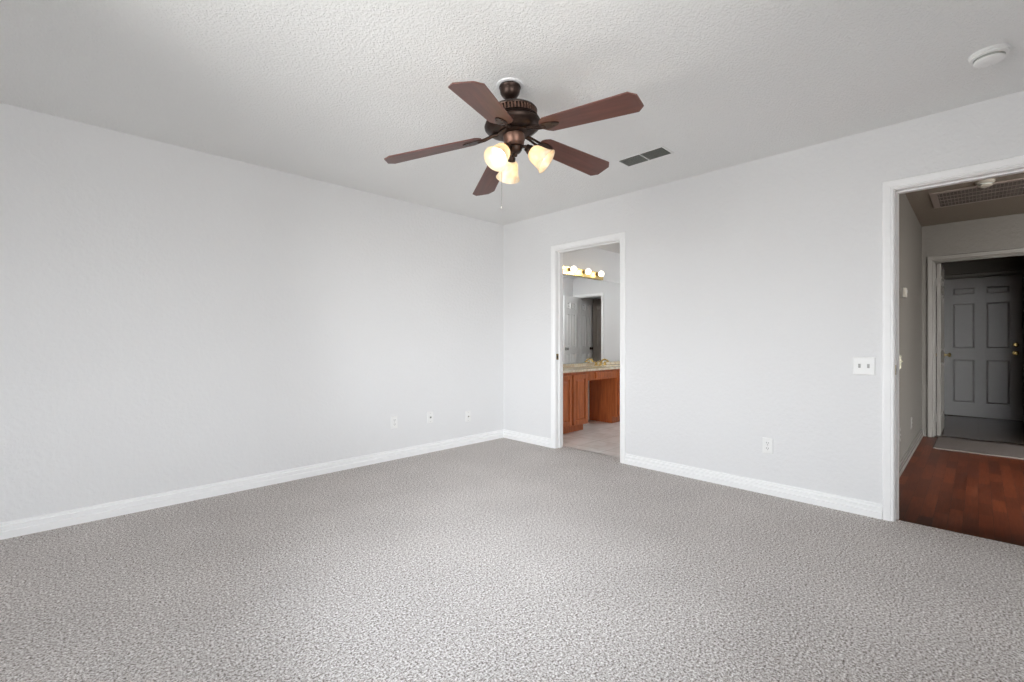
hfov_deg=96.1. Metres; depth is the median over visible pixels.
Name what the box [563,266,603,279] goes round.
vanity light
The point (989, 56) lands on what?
smoke detector
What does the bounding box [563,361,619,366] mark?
backsplash
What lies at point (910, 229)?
wall
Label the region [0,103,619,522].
wall
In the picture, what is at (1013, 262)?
wall
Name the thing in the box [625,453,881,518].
baseboard
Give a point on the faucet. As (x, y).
(602, 360)
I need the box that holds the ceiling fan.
[384,77,643,208]
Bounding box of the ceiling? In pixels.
[0,0,1023,253]
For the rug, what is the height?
0.014 m
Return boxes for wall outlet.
[391,416,396,428]
[763,437,772,453]
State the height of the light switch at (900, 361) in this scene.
0.114 m
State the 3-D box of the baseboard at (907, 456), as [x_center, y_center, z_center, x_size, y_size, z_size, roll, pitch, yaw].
[3.571,1.062,4.169,3.400,0.092,0.017,0,0,-45]
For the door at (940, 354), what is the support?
in the wall at (1001, 232)
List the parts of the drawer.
drawer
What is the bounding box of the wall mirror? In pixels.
[563,274,619,363]
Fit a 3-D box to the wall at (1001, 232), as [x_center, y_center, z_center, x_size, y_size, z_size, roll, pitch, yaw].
[6.563,-0.102,3.637,0.110,2.460,5.950,0,0,-45]
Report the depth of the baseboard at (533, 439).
5.01 m
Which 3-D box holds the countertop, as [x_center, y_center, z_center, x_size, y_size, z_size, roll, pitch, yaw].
[1.166,0.394,6.221,2.857,0.175,0.469,0,0,-45]
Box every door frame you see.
[551,232,625,463]
[882,155,1023,521]
[927,248,1023,436]
[936,269,1023,421]
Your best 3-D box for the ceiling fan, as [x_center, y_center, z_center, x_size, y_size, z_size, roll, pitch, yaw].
[0.052,-1.005,2.397,1.284,0.654,1.286,0,0,-45]
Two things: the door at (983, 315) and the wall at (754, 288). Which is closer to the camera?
the wall at (754, 288)
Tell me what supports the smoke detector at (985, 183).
attached to the ceiling
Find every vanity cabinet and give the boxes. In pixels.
[563,371,587,433]
[589,369,619,422]
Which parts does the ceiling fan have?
blade, blade, blade, lamp shade, light bulb, pull chain, lamp shade, lamp shade, blade, blade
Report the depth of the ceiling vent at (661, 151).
3.32 m
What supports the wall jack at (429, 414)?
attached to the wall at (173, 317)
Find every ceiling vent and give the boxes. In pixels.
[617,146,672,166]
[929,178,1023,208]
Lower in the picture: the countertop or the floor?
the floor
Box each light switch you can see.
[853,357,874,374]
[899,355,902,368]
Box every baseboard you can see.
[0,429,503,539]
[504,429,550,447]
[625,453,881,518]
[899,428,922,477]
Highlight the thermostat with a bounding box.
[902,287,906,297]
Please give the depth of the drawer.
5.89 m
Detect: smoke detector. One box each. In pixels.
[968,43,1010,67]
[975,179,995,187]
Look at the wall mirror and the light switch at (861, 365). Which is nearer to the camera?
the light switch at (861, 365)
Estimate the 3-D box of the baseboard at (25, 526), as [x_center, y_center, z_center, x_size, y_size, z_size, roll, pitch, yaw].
[-1.542,1.062,3.866,4.080,0.092,0.017,0,0,-45]
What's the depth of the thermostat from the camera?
3.99 m
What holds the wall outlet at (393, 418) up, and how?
attached to the wall at (173, 317)
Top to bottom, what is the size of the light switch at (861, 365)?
0.114 m
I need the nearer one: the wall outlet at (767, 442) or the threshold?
the wall outlet at (767, 442)
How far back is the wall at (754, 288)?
3.39 m
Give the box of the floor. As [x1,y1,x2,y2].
[0,414,1023,681]
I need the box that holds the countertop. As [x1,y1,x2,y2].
[563,361,619,372]
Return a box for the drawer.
[588,369,615,380]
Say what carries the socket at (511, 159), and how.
attached to the ceiling fan
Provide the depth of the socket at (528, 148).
2.36 m
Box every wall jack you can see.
[427,411,432,422]
[466,411,470,421]
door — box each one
[936,263,950,435]
[944,274,1021,420]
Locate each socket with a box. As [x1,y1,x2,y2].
[508,154,515,161]
[524,144,532,153]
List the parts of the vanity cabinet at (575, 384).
door, door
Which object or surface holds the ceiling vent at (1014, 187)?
in the ceiling
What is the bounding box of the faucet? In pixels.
[594,359,608,365]
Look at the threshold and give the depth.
5.07 m
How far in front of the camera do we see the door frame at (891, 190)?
2.83 m
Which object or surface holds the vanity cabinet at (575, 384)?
on the floor
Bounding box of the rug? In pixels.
[933,437,1023,459]
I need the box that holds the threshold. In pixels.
[934,435,1023,445]
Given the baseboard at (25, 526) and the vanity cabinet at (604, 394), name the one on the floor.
the vanity cabinet at (604, 394)
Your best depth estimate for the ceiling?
2.33 m
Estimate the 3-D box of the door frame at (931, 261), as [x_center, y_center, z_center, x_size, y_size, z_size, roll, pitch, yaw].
[5.201,0.067,5.016,0.144,2.082,1.010,0,0,-45]
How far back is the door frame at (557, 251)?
4.75 m
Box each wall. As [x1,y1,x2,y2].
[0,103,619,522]
[504,91,1023,503]
[899,193,921,461]
[922,213,1023,436]
[936,255,1023,275]
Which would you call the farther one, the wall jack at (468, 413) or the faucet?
the faucet
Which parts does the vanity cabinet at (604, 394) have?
frame, door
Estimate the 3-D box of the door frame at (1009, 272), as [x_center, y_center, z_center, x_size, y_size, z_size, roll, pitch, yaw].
[6.765,0.062,6.651,0.127,2.092,0.939,0,0,-45]

